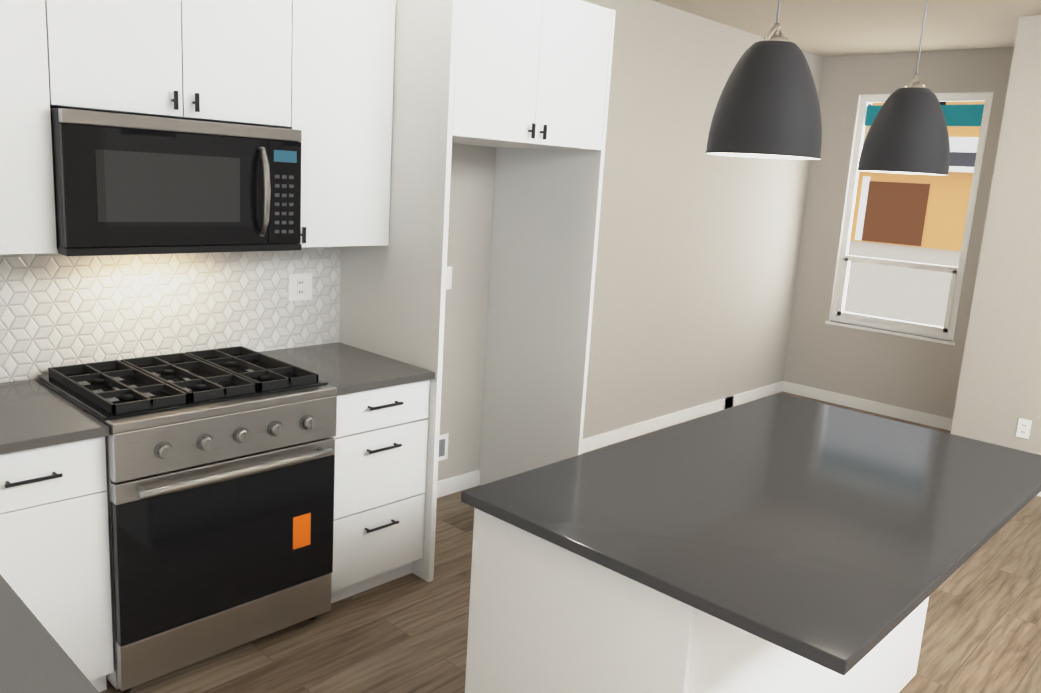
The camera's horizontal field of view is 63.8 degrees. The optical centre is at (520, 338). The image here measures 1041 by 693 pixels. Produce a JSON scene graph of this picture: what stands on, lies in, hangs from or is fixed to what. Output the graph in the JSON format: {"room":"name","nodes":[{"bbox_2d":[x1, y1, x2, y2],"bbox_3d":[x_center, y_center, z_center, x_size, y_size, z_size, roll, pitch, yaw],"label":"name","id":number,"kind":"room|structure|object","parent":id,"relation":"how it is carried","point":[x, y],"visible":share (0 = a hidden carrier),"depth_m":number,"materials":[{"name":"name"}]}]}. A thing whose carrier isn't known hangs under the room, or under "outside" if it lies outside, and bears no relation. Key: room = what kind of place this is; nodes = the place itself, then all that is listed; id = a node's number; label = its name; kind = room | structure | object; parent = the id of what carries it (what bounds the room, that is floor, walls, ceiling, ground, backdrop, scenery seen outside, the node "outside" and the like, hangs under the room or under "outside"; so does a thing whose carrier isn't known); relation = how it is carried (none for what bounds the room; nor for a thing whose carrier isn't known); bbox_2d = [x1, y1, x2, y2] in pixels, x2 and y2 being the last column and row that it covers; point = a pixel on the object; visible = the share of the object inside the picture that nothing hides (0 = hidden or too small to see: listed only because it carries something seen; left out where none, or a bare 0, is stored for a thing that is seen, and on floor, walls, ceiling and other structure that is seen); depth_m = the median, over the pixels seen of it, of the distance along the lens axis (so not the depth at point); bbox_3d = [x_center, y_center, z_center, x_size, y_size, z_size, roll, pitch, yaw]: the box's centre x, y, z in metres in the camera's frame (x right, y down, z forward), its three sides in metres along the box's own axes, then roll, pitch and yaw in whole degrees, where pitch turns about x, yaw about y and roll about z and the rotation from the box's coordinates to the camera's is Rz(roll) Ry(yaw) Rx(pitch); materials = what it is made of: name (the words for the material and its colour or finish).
{"room":"kitchen","nodes":[
{"label":"kitchen","id":0,"kind":"room"},
{"bbox_2d":[99,391,1040,692],"bbox_3d":[1.818,1.494,1.841,7.120,0.060,8.620,14,15,42],"label":"floor","id":1,"kind":"structure","parent":0,"point":[409,633],"depth_m":3.14,"materials":[{"name":"brown wood"}]},
{"bbox_2d":[0,436,113,691],"bbox_3d":[-1.618,0.672,2.552,0.662,0.866,0.482,14,15,42],"label":"base cabinet","id":2,"kind":"object","parent":1,"relation":"on","point":[54,555],"visible":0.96,"depth_m":2.41,"materials":[{"name":"white wood"}]},
{"bbox_2d":[35,346,336,692],"bbox_3d":[-1.156,0.581,2.965,0.741,0.940,0.761,14,15,42],"label":"range","id":3,"kind":"object","parent":1,"relation":"on","point":[220,464],"visible":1,"depth_m":2.73,"materials":[{"name":"silver metal"}]},
{"bbox_2d":[331,380,429,602],"bbox_3d":[-0.760,0.549,3.442,0.662,0.866,0.468,14,15,42],"label":"drawers","id":4,"kind":"object","parent":1,"relation":"on","point":[381,442],"visible":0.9,"depth_m":3.24,"materials":[{"name":"white wood"}]},
{"bbox_2d":[259,342,434,395],"bbox_3d":[-0.736,0.110,3.357,0.659,0.028,0.469,14,15,42],"label":"countertop","id":5,"kind":"structure","parent":4,"relation":"on","point":[342,368],"depth_m":3.31,"materials":[{"name":"grey stone"}]},
{"bbox_2d":[339,0,615,581],"bbox_3d":[-0.214,-0.275,3.792,0.710,2.410,0.950,14,15,42],"label":"enclosure","id":6,"kind":"object","parent":1,"relation":"on","point":[522,87],"visible":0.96,"depth_m":3.55,"materials":[{"name":"white wood"}]},
{"bbox_2d":[465,508,928,692],"bbox_3d":[0.645,0.806,2.569,0.670,0.866,1.640,14,15,42],"label":"kitchen island","id":7,"kind":"object","parent":1,"relation":"on","point":[545,616],"visible":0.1,"depth_m":1.95,"materials":[{"name":"white wood"}]},
{"bbox_2d":[461,393,1040,674],"bbox_3d":[0.787,0.397,2.369,0.980,0.028,1.690,14,15,42],"label":"island countertop","id":8,"kind":"structure","parent":7,"relation":"on","point":[842,541],"depth_m":2.07,"materials":[{"name":"stone"}]},
{"bbox_3d":[-1.077,0.956,1.276,1.933,0.866,0.662,14,15,42],"label":"base cabinet","id":9,"kind":"object","parent":1,"relation":"on","visible":0},
{"bbox_2d":[0,575,98,692],"bbox_3d":[-1.282,0.460,1.404,2.614,0.028,0.660,14,15,42],"label":"countertop","id":10,"kind":"structure","parent":9,"relation":"on","point":[34,656],"depth_m":1.30,"materials":[{"name":"grey stone"}]},
{"bbox_2d":[0,379,109,453],"bbox_3d":[-1.592,0.232,2.468,0.659,0.028,0.482,14,15,42],"label":"countertop","id":11,"kind":"structure","parent":9,"relation":"on","point":[32,416],"depth_m":2.44,"materials":[{"name":"grey stone"}]},
{"bbox_2d":[438,0,822,480],"bbox_3d":[-0.622,-0.487,3.918,0.120,2.730,8.620,14,15,42],"label":"wall","id":12,"kind":"structure","parent":0,"point":[698,248],"depth_m":5.42,"materials":[{"name":"paint"}]},
{"bbox_2d":[0,0,56,254],"bbox_3d":[-1.750,-0.761,2.259,0.380,1.050,0.773,14,15,42],"label":"upper cabinet","id":13,"kind":"object","parent":12,"relation":"attached to","point":[27,214],"visible":1,"depth_m":2.41,"materials":[{"name":"white wood"}]},
{"bbox_2d":[45,0,291,126],"bbox_3d":[-1.196,-1.052,2.779,0.380,0.615,0.794,14,15,42],"label":"upper cabinet","id":14,"kind":"object","parent":12,"relation":"attached to","point":[224,61],"visible":0.96,"depth_m":2.68,"materials":[{"name":"white wood"}]},
{"bbox_2d":[50,108,301,255],"bbox_3d":[-1.191,-0.524,2.847,0.480,0.426,0.793,14,15,42],"label":"microwave","id":15,"kind":"object","parent":14,"relation":"attached to","point":[126,184],"visible":1,"depth_m":2.67,"materials":[{"name":"black metal"}]},
{"bbox_2d":[0,247,340,382],"bbox_3d":[-1.624,-0.086,2.850,0.008,0.505,2.385,14,15,42],"label":"backsplash","id":16,"kind":"structure","parent":12,"relation":"attached to","point":[58,310],"depth_m":3.12,"materials":[{"name":"tile"}]},
{"bbox_2d":[288,273,312,300],"bbox_3d":[-0.932,-0.219,3.545,0.009,0.115,0.116,14,15,42],"label":"electrical outlet","id":17,"kind":"object","parent":16,"relation":"attached to","point":[299,287],"visible":1,"depth_m":3.54,"materials":[{"name":"white plastic"}]},
{"bbox_2d":[273,0,395,247],"bbox_3d":[-0.778,-0.900,3.268,0.380,1.050,0.454,14,15,42],"label":"upper cabinet","id":18,"kind":"object","parent":12,"relation":"attached to","point":[342,66],"visible":0.73,"depth_m":3.17,"materials":[{"name":"white wood"}]},
{"bbox_2d":[438,433,448,460],"bbox_3d":[-0.419,0.565,4.315,0.008,0.140,0.120,14,15,42],"label":"outlet box","id":19,"kind":"object","parent":12,"relation":"attached to","point":[443,446],"visible":0.46,"depth_m":4.33,"materials":[{"name":"white plastic"}]},
{"bbox_2d":[446,266,451,289],"bbox_3d":[-0.366,-0.300,4.144,0.009,0.115,0.070,14,15,42],"label":"light switch","id":20,"kind":"object","parent":12,"relation":"attached to","point":[449,278],"visible":0.52,"depth_m":4.15,"materials":[{"name":"white plastic"}]},
{"bbox_2d":[437,381,784,497],"bbox_3d":[0.698,0.624,5.529,0.014,0.090,4.467,14,15,42],"label":"baseboard","id":21,"kind":"structure","parent":12,"relation":"attached to","point":[457,483],"depth_m":5.70,"materials":[{"name":"white wood"}]},
{"bbox_2d":[652,0,1040,56],"bbox_3d":[1.986,-1.258,1.300,7.120,0.100,8.620,14,15,42],"label":"ceiling","id":22,"kind":"structure","parent":0,"point":[827,28],"depth_m":5.18,"materials":[{"name":"paint"}]},
{"bbox_2d":[705,0,821,159],"bbox_3d":[0.595,-0.905,1.865,0.262,0.975,0.262,14,15,42],"label":"pendant light","id":23,"kind":"object","parent":22,"relation":"hanging from","point":[768,106],"visible":1,"depth_m":1.85,"materials":[{"name":"grey metal"}]},
{"bbox_2d":[857,0,949,174],"bbox_3d":[1.216,-0.994,2.510,0.262,0.975,0.262,14,15,42],"label":"pendant light","id":24,"kind":"object","parent":22,"relation":"hanging from","point":[907,133],"visible":1,"depth_m":2.50,"materials":[{"name":"grey metal"}]},
{"bbox_2d":[783,47,1013,418],"bbox_3d":[4.836,-0.292,4.618,7.120,2.730,0.120,14,15,42],"label":"wall","id":25,"kind":"structure","parent":0,"point":[911,374],"depth_m":6.53,"materials":[{"name":"paint"}]},
{"bbox_2d":[785,381,952,430],"bbox_3d":[2.832,0.550,6.571,1.589,0.090,0.012,14,15,42],"label":"baseboard","id":26,"kind":"structure","parent":25,"relation":"attached to","point":[919,417],"depth_m":6.62,"materials":[{"name":"white wood"}]},
{"bbox_2d":[825,92,993,345],"bbox_3d":[2.919,-0.923,6.337,0.988,1.803,0.087,14,15,42],"label":"window","id":27,"kind":"structure","parent":25,"relation":"in","point":[965,115],"depth_m":6.38,"materials":[{"name":"white plastic"}]},
{"bbox_2d":[950,15,1040,454],"bbox_3d":[3.430,-0.479,5.130,0.840,2.730,1.050,14,15,42],"label":"wall block","id":28,"kind":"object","parent":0,"point":[998,396],"visible":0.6,"depth_m":4.93,"materials":[{"name":"paint"}]},
{"bbox_2d":[1016,418,1031,438],"bbox_3d":[2.983,0.533,4.960,0.070,0.115,0.009,14,15,42],"label":"electrical outlet","id":29,"kind":"object","parent":28,"relation":"attached to","point":[1023,428],"visible":1,"depth_m":4.96,"materials":[{"name":"white plastic"}]},
{"label":"outside","id":30,"kind":"structure","parent":0,"visible":0},
{"bbox_2d":[844,240,960,326],"bbox_3d":[41.011,-7.499,61.686,140.000,0.100,132.950,14,15,42],"label":"ground","id":31,"kind":"structure","parent":30,"point":[920,296],"depth_m":19.80,"materials":[{"name":"grey"}]},
{"bbox_2d":[850,101,984,250],"bbox_3d":[23.475,-9.467,41.191,11.900,9.550,19.350,14,15,42],"label":"house","id":32,"kind":"structure","parent":31,"relation":"on","point":[926,211],"depth_m":34.79,"materials":[{"name":"brown"}]}
]}

